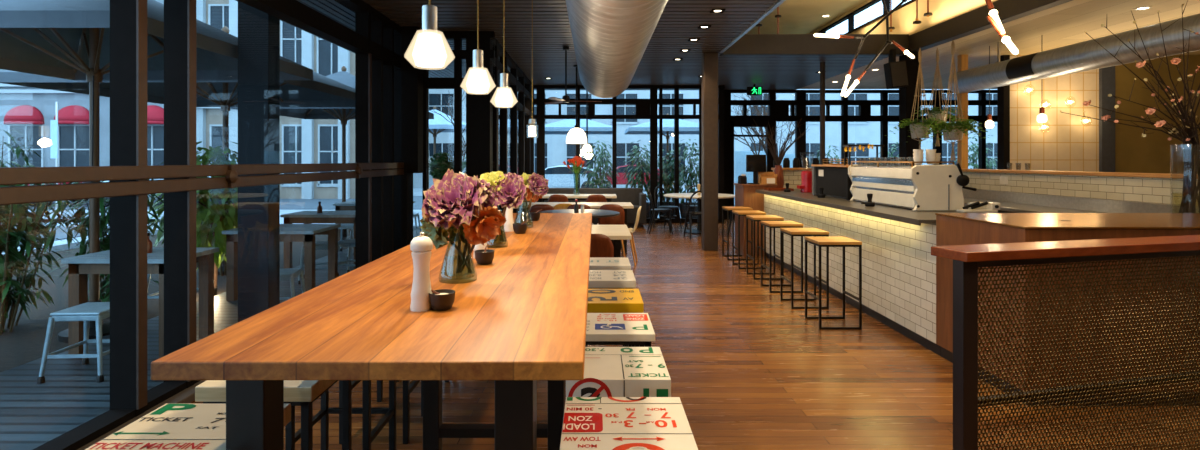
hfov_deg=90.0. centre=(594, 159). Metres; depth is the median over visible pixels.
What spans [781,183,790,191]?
tamper
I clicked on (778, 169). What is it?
vase
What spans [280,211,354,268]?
table
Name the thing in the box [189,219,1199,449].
floor
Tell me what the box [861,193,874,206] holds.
tamper
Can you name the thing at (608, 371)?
stool
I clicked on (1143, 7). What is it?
recessed light
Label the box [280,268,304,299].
stool
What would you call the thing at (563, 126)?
market umbrella
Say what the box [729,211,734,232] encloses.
bentwood chair
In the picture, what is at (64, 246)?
trim
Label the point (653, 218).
bentwood chair
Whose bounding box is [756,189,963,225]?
countertop
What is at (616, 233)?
dining table
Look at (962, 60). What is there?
column
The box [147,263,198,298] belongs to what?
stool
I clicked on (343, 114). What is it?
market umbrella
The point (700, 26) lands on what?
recessed light
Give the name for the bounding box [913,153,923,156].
cup
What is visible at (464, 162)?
tree
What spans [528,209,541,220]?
salt bowl
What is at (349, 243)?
stool
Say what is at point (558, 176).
parked car
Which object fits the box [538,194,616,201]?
dining table
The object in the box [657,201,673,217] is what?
tub
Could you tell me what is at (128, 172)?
window
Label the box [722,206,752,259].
bar stool
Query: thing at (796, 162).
storage jar
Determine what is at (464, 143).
bare tree
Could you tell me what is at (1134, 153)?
wall
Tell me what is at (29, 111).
building
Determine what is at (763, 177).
box
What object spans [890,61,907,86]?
grille
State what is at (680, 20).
ceiling
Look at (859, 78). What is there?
socket
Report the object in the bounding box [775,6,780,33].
rod
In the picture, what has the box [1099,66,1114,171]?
column
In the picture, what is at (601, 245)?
shell chair
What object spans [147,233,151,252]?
sauce bottle
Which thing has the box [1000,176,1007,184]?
wall switch
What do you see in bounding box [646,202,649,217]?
tub
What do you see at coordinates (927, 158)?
cup
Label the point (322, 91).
market umbrella
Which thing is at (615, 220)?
shell chair
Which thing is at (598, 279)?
stool
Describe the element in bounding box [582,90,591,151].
dome pendant
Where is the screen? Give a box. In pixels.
[746,155,765,183]
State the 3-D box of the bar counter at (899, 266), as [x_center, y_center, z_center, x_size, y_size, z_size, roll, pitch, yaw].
[2.700,0.907,6.977,1.000,1.085,5.086,0,0,0]
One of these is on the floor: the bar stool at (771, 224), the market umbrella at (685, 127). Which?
the bar stool at (771, 224)
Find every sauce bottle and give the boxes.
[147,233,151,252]
[317,202,321,212]
[574,199,578,212]
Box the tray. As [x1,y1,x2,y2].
[764,188,793,190]
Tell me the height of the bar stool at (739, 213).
0.750 m
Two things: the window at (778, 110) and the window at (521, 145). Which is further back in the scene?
the window at (778, 110)
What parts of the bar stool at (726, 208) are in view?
leg, leg, seat, leg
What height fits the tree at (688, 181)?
1.771 m
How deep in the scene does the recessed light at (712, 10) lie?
6.89 m
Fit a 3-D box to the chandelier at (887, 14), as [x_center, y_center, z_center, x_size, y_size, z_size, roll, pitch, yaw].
[2.470,-1.770,5.581,0.931,2.400,0.303,0,0,0]
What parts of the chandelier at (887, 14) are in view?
tube bulb, tube bulb, tube bulb, arm, arm, arm, arm, arm, arm, tube bulb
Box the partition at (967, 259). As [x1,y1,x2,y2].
[931,235,1199,449]
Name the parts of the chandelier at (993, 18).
tube bulb, tube bulb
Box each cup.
[913,149,923,152]
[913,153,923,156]
[913,157,923,163]
[925,149,935,152]
[925,153,935,156]
[925,157,935,163]
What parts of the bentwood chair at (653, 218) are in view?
leg, leg, seat, leg, leg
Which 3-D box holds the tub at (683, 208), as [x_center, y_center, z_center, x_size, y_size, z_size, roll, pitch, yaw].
[2.470,1.345,15.600,0.600,0.450,0.600,0,0,0]
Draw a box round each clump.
[44,179,163,301]
[201,163,235,275]
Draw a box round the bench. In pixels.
[962,188,1198,212]
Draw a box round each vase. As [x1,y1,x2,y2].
[439,241,476,276]
[487,210,507,247]
[516,201,532,227]
[746,118,809,187]
[1060,1,1199,212]
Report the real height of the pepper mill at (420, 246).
0.249 m
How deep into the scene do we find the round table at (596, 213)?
7.98 m
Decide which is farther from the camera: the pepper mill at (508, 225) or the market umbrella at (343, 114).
the market umbrella at (343, 114)
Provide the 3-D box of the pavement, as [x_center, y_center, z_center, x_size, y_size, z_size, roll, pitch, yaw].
[-5.000,1.600,30.000,130.000,0.100,120.000,0,0,0]
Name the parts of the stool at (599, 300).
seat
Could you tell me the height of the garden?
0.080 m
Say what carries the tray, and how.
on the bar counter at (899, 266)
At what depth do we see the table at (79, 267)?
4.59 m
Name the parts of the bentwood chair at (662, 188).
seat, leg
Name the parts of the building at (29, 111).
pane, cornice, pane, pane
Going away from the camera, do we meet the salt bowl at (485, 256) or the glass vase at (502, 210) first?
the salt bowl at (485, 256)
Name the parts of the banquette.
seat, arm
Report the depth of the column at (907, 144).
9.50 m
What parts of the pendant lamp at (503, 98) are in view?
cord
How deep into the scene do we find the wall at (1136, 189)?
6.31 m
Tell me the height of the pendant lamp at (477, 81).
1.413 m
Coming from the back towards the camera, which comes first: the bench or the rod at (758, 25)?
the rod at (758, 25)
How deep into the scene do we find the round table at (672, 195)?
11.94 m
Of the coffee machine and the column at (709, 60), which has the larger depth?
the column at (709, 60)
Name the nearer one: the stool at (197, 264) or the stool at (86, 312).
the stool at (86, 312)
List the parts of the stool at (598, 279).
seat frame, seat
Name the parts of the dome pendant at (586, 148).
rod, lamp shade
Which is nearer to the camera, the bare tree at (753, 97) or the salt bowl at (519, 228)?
the salt bowl at (519, 228)
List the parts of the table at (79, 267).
leg, leg, leg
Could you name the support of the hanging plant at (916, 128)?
hanging from the beam at (974, 21)
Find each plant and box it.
[0,129,100,334]
[884,48,944,148]
[912,48,963,145]
[919,40,989,160]
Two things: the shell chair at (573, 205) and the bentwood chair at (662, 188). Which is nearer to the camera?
the shell chair at (573, 205)
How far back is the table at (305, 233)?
6.38 m
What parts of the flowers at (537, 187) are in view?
stem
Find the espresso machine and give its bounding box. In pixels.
[848,161,976,210]
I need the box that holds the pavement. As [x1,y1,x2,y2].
[2,188,734,252]
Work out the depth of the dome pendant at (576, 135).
10.79 m
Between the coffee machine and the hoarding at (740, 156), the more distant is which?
the hoarding at (740, 156)
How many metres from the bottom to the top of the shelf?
0.022 m
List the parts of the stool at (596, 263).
seat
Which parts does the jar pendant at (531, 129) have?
cord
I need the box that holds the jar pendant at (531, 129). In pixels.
[528,0,537,137]
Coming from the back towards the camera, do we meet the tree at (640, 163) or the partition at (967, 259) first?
the tree at (640, 163)
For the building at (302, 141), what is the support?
on the pavement
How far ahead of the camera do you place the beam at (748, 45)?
9.55 m
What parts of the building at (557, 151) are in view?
pane, pane, pane, pane, pane, pane, pane, pane, pane, pane, pane, pane, pane, pane, pane, pane, pane, pane, pane, pane, pane, pane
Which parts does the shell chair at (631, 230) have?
leg, leg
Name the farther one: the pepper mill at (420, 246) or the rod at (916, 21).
the rod at (916, 21)
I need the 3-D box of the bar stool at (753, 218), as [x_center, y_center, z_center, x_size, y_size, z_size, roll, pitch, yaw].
[2.104,1.075,7.446,0.369,0.750,0.364,0,0,0]
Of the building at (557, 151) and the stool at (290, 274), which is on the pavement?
the building at (557, 151)
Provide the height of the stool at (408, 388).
0.700 m
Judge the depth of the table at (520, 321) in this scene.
1.70 m
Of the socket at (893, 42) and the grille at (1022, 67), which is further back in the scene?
the grille at (1022, 67)
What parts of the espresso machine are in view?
panel, trim, panel, cup rail, panel, steam lever, steam knob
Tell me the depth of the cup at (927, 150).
5.24 m
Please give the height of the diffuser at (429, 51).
0.102 m
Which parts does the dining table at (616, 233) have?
leg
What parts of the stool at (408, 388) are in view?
leg, leg, leg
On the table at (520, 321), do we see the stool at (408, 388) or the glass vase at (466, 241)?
the glass vase at (466, 241)
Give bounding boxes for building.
[0,0,163,199]
[196,0,354,198]
[413,89,996,187]
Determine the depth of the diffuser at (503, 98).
3.52 m
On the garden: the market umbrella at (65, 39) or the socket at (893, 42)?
the market umbrella at (65, 39)
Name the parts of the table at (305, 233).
leg, leg, leg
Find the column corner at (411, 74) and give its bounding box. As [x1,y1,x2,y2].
[401,26,422,247]
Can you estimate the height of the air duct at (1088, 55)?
0.660 m
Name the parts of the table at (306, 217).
leg, leg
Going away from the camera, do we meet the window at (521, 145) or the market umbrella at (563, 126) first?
the window at (521, 145)
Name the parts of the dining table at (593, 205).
leg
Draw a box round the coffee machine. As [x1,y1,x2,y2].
[811,165,887,199]
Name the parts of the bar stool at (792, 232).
leg, leg, seat, seat frame, leg, leg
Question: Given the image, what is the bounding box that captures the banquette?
[545,188,645,226]
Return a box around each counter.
[734,183,963,355]
[935,213,1199,405]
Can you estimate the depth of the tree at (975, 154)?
16.00 m
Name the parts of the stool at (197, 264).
leg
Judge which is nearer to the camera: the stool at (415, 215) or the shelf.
the shelf
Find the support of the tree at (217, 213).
on the garden
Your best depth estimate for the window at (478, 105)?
8.00 m
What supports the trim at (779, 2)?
attached to the ceiling at (680, 20)
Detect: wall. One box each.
[773,170,811,188]
[811,0,996,34]
[963,172,1198,205]
[1010,55,1098,171]
[1115,55,1199,173]
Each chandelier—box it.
[813,0,914,96]
[985,0,1018,54]
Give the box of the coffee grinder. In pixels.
[797,152,813,192]
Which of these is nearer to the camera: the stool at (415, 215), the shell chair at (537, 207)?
the shell chair at (537, 207)
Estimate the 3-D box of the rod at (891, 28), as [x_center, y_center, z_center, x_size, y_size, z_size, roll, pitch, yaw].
[4.909,-2.545,9.950,0.120,0.850,0.117,0,0,0]
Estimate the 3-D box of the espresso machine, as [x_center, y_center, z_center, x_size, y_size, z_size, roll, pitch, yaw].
[3.044,0.226,5.806,0.618,0.425,1.378,0,0,0]
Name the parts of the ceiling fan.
blade, blade, rod, blade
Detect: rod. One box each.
[756,22,761,33]
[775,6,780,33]
[889,0,894,31]
[913,0,920,23]
[923,0,932,16]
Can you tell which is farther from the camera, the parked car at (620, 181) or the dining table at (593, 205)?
the parked car at (620, 181)
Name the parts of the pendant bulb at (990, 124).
cord, bulb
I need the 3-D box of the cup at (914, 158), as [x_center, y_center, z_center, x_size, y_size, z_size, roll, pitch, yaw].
[2.840,0.006,5.270,0.086,0.066,0.086,0,0,0]
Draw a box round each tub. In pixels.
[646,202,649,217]
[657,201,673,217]
[679,202,696,217]
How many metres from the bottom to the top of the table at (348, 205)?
0.750 m
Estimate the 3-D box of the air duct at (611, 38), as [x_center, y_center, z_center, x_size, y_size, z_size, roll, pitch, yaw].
[0.147,-1.274,2.830,0.724,0.892,10.460,0,0,0]
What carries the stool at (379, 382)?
on the floor
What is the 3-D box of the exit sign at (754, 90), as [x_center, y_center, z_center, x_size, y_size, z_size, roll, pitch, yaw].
[3.615,-1.595,13.598,0.340,0.251,0.063,0,0,0]
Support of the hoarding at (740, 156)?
on the road
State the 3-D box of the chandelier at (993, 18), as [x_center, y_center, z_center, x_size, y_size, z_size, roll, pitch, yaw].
[2.269,-1.783,3.400,0.258,2.375,0.138,0,0,0]
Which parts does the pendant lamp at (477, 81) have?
cord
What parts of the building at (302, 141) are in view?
pane, pane, pane, pane, pane, pane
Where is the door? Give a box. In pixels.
[731,121,769,217]
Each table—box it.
[61,248,218,356]
[151,213,591,449]
[222,224,340,300]
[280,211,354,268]
[333,201,414,240]
[513,202,633,253]
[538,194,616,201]
[540,209,619,217]
[591,225,631,256]
[663,193,734,233]
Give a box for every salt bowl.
[429,289,454,310]
[474,245,494,264]
[513,220,528,233]
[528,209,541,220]
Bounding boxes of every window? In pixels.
[0,0,403,449]
[394,31,494,250]
[491,38,533,212]
[534,85,724,222]
[724,90,996,218]
[817,0,915,33]
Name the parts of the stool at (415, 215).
leg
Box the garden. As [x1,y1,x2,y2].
[0,229,348,371]
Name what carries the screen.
on the bar counter at (899, 266)
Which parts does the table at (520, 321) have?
leg, leg, leg, leg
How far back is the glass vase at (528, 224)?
4.28 m
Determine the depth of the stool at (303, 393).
2.00 m
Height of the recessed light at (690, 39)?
0.042 m
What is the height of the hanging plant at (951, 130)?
1.760 m
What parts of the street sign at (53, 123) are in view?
plate, post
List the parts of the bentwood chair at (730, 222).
leg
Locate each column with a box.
[238,1,279,321]
[701,52,717,250]
[820,62,824,164]
[899,50,920,165]
[957,55,967,168]
[997,55,1009,169]
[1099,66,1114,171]
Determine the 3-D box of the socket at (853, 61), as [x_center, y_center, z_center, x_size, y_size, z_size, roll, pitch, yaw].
[2.393,-0.868,5.592,0.029,0.138,0.082,0,0,-26]
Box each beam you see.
[720,34,908,56]
[909,0,1072,50]
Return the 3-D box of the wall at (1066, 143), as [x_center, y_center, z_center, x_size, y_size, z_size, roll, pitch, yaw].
[7.650,-0.150,10.070,1.500,3.200,0.140,0,0,0]
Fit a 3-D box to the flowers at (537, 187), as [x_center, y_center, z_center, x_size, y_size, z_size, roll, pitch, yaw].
[-0.454,0.268,4.279,0.255,0.363,0.181,0,0,0]
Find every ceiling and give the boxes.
[235,0,1199,89]
[746,0,866,33]
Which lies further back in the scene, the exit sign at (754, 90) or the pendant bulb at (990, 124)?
the exit sign at (754, 90)
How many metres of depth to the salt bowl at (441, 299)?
1.90 m
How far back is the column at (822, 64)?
10.56 m
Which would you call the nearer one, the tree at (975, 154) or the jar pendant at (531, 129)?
the jar pendant at (531, 129)
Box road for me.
[6,196,734,244]
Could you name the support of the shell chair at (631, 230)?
on the floor
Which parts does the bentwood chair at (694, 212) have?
leg, leg, seat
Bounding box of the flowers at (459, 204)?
[419,169,506,272]
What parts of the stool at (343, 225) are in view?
seat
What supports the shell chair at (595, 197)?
on the floor
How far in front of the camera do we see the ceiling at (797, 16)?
12.33 m
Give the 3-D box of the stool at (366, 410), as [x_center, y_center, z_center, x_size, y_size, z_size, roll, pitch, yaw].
[-1.131,1.100,2.708,0.387,0.700,0.387,0,0,0]
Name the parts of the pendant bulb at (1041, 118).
bulb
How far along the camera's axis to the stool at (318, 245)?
7.36 m
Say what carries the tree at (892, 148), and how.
in the tub
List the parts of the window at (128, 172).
sash rail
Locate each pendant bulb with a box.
[985,46,993,128]
[1037,107,1046,122]
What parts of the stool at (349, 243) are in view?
seat, leg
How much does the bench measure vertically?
1.050 m
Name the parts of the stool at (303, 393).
seat, seat frame, leg, leg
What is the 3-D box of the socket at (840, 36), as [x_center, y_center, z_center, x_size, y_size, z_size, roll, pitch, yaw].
[2.335,-1.142,5.566,0.140,0.030,0.030,0,0,-11]
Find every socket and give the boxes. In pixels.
[839,35,853,38]
[848,59,854,73]
[857,71,865,80]
[892,40,904,50]
[985,0,993,9]
[986,15,1004,36]
[1039,107,1044,113]
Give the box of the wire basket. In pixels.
[823,159,847,164]
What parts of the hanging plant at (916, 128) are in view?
pot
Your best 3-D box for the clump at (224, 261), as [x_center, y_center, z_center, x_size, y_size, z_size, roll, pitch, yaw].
[-4.895,0.798,7.917,1.219,1.528,1.100,0,0,-22]
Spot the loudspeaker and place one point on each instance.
(896, 76)
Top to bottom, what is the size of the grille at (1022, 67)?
0.299 m
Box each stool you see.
[37,302,109,383]
[85,404,290,449]
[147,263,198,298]
[195,380,351,449]
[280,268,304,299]
[285,380,395,449]
[298,241,338,283]
[338,223,353,254]
[338,239,354,272]
[339,380,422,443]
[347,228,353,259]
[377,380,449,401]
[413,213,420,236]
[560,397,697,449]
[566,347,670,396]
[585,270,635,346]
[585,313,654,346]
[586,257,630,346]
[587,289,643,346]
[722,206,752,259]
[732,210,765,268]
[746,215,783,279]
[761,221,802,292]
[780,228,828,308]
[804,237,861,329]
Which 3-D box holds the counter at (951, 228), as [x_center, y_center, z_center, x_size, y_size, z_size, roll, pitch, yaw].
[3.485,0.920,3.974,1.940,1.060,0.926,0,0,0]
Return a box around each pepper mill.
[410,232,432,311]
[473,242,486,257]
[504,207,513,231]
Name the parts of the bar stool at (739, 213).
leg, leg, seat, leg, leg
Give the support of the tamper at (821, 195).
on the bar counter at (899, 266)
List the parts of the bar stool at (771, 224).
leg, leg, seat, seat frame, leg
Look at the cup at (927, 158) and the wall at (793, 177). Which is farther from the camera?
the wall at (793, 177)
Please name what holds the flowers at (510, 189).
in the glass vase at (502, 210)
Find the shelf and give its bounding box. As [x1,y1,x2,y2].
[811,165,887,166]
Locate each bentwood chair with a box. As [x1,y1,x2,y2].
[647,188,672,233]
[653,186,681,228]
[683,190,700,238]
[686,185,700,224]
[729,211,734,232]
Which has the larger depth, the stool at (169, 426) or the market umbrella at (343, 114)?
the market umbrella at (343, 114)
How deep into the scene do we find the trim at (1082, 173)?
6.33 m
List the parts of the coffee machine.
panel, panel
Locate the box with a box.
[758,172,776,183]
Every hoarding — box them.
[735,151,766,182]
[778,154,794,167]
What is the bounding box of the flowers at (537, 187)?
[520,172,548,222]
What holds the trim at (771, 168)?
on the wall at (793, 177)
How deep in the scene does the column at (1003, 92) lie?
9.99 m
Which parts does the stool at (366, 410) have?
leg, leg, leg, leg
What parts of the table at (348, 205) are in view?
leg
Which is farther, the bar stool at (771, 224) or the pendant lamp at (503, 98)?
the bar stool at (771, 224)
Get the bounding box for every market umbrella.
[0,0,312,342]
[0,26,354,274]
[231,66,433,239]
[429,106,465,153]
[545,119,611,133]
[625,113,698,200]
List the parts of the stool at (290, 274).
seat, leg, leg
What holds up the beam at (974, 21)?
attached to the ceiling at (680, 20)
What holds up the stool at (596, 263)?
on the floor
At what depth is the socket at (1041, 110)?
8.38 m
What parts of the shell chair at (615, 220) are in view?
leg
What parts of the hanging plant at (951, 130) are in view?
pot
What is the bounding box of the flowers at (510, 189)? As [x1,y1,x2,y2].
[480,171,527,240]
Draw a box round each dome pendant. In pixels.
[566,65,586,143]
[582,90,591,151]
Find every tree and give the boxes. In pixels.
[147,140,237,286]
[430,89,509,169]
[462,151,465,173]
[581,140,619,187]
[622,140,658,200]
[657,150,682,202]
[667,139,698,203]
[731,93,816,157]
[810,145,840,167]
[879,141,923,165]
[949,136,996,168]
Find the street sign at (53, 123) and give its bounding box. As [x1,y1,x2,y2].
[50,102,57,208]
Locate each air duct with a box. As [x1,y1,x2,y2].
[565,0,667,97]
[948,13,1199,93]
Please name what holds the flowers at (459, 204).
in the glass vase at (466, 241)
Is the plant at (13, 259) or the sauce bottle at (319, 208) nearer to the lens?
the plant at (13, 259)
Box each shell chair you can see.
[529,204,553,211]
[548,194,567,201]
[553,203,572,209]
[567,204,593,224]
[586,194,606,201]
[590,234,613,256]
[597,204,624,256]
[628,206,640,265]
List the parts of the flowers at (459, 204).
stem, stem, stem, stem, stem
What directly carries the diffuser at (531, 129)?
attached to the jar pendant at (531, 129)
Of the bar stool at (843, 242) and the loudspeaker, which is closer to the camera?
the bar stool at (843, 242)
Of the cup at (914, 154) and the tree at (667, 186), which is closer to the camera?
the cup at (914, 154)
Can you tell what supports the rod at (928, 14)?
hanging from the ceiling at (797, 16)
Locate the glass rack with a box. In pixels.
[842,144,884,164]
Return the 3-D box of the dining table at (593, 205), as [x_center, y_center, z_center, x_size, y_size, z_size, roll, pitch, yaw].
[-0.330,1.075,9.550,1.840,0.750,0.800,0,0,0]
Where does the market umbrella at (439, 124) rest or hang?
on the pavement
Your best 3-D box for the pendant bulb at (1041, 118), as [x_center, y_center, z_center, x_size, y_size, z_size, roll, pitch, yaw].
[6.258,-1.134,8.400,0.120,1.232,0.120,0,0,0]
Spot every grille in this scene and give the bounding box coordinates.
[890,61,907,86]
[1005,52,1038,78]
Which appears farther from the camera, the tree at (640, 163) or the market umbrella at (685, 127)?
the market umbrella at (685, 127)
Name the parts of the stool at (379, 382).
leg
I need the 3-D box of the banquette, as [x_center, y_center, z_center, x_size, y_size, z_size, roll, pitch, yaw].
[-0.050,1.040,13.225,2.300,0.820,0.750,0,0,0]
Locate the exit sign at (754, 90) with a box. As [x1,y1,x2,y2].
[747,84,761,94]
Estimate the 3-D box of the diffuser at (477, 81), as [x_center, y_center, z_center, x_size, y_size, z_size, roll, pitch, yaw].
[-0.540,-0.362,2.770,0.110,0.102,0.110,0,0,0]
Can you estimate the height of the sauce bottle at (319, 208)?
0.160 m
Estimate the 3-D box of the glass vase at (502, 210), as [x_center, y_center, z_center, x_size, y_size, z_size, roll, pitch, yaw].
[-0.547,0.380,3.330,0.126,0.200,0.126,0,0,0]
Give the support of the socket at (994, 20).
attached to the chandelier at (993, 18)
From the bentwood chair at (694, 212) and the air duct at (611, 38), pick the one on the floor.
the bentwood chair at (694, 212)
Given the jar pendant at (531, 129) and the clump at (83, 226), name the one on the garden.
the clump at (83, 226)
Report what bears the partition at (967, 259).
on the floor
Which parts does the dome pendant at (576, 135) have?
rod, lamp shade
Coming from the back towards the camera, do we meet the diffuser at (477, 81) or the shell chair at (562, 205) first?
the shell chair at (562, 205)
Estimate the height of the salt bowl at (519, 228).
0.086 m
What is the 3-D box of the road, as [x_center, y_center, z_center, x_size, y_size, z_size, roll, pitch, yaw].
[-5.000,1.560,-2.000,130.000,0.019,56.000,0,0,0]
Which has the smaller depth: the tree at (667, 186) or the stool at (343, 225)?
the stool at (343, 225)
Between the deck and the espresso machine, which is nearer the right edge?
the espresso machine
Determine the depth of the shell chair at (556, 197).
11.32 m
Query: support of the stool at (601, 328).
on the floor
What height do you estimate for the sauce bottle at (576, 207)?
0.190 m
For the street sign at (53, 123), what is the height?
3.320 m
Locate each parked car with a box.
[28,182,88,205]
[104,176,210,206]
[545,165,605,187]
[605,165,658,188]
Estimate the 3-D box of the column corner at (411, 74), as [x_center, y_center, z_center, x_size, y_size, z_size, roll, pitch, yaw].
[-2.390,-0.135,7.850,0.220,3.170,0.260,0,0,0]
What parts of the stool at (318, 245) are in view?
leg, seat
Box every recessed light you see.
[688,38,699,40]
[698,25,710,28]
[710,9,725,12]
[1134,6,1151,9]
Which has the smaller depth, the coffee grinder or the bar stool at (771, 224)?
the bar stool at (771, 224)
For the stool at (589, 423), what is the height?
0.701 m
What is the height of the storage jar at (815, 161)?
0.165 m
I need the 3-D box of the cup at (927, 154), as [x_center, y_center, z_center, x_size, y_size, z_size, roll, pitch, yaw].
[2.950,-0.027,5.270,0.086,0.066,0.086,0,0,0]
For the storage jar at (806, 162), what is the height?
0.165 m
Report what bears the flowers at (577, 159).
in the flower vase
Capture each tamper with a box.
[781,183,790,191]
[814,187,824,197]
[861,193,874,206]
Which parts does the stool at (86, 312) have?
leg, seat, leg, leg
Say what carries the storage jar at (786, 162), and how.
on the trim at (771, 168)
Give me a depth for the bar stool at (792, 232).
5.87 m
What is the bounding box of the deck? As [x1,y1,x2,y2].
[0,226,421,449]
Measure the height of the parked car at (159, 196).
1.297 m
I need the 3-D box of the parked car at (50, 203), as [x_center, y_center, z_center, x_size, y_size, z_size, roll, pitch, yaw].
[-19.407,0.898,20.600,3.618,1.297,1.620,0,0,0]
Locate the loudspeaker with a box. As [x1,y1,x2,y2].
[884,49,908,88]
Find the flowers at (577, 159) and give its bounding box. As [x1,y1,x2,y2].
[563,156,584,192]
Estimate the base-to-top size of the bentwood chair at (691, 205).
0.901 m
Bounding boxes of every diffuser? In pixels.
[412,33,446,67]
[466,69,489,92]
[495,89,512,106]
[528,125,535,136]
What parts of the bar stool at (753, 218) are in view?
leg, leg, seat, seat frame, leg, leg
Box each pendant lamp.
[412,0,446,67]
[466,0,489,92]
[495,0,512,106]
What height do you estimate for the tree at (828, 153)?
1.684 m
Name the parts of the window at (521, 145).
pane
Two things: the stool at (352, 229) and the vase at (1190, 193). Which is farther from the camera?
the stool at (352, 229)
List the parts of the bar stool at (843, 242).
leg, leg, seat, seat frame, leg, leg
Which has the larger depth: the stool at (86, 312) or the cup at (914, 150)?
the cup at (914, 150)
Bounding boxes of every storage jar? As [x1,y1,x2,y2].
[783,158,789,167]
[793,158,799,167]
[802,158,809,167]
[812,158,818,164]
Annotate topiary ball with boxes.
[429,152,453,179]
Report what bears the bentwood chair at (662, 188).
on the floor
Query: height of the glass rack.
0.234 m
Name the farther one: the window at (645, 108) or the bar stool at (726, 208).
the window at (645, 108)
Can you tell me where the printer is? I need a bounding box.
[738,174,746,183]
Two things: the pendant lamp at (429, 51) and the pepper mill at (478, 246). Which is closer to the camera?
the pendant lamp at (429, 51)
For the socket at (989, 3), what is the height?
0.139 m
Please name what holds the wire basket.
on the coffee machine
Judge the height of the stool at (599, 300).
0.701 m
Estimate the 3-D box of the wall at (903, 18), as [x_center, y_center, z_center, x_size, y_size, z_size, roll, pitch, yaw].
[5.110,-2.478,6.100,0.100,0.985,17.400,0,0,0]
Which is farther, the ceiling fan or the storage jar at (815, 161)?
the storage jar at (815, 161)
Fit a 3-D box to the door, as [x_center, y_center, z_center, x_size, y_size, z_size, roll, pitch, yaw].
[3.810,0.235,14.674,0.956,2.370,0.151,0,0,0]
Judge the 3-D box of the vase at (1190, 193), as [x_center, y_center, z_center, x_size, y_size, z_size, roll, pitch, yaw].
[4.492,-0.392,4.816,1.668,1.845,0.483,0,0,-13]
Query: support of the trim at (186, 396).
on the floor
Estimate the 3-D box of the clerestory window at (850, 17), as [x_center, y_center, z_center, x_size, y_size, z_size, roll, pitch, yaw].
[5.090,-2.705,6.100,0.100,0.390,17.400,0,0,0]
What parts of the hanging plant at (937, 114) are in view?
pot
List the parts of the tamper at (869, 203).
handle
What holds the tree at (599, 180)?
on the tub
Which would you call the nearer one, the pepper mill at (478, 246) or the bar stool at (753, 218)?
the pepper mill at (478, 246)
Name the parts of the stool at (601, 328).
symbol panel, seat frame, red panel, leg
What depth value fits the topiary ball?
12.32 m
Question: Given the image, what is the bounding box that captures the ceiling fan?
[545,46,601,104]
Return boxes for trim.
[2,229,157,255]
[77,380,206,449]
[719,0,784,52]
[771,168,811,169]
[962,169,1197,178]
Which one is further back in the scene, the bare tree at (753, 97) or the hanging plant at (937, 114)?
the bare tree at (753, 97)

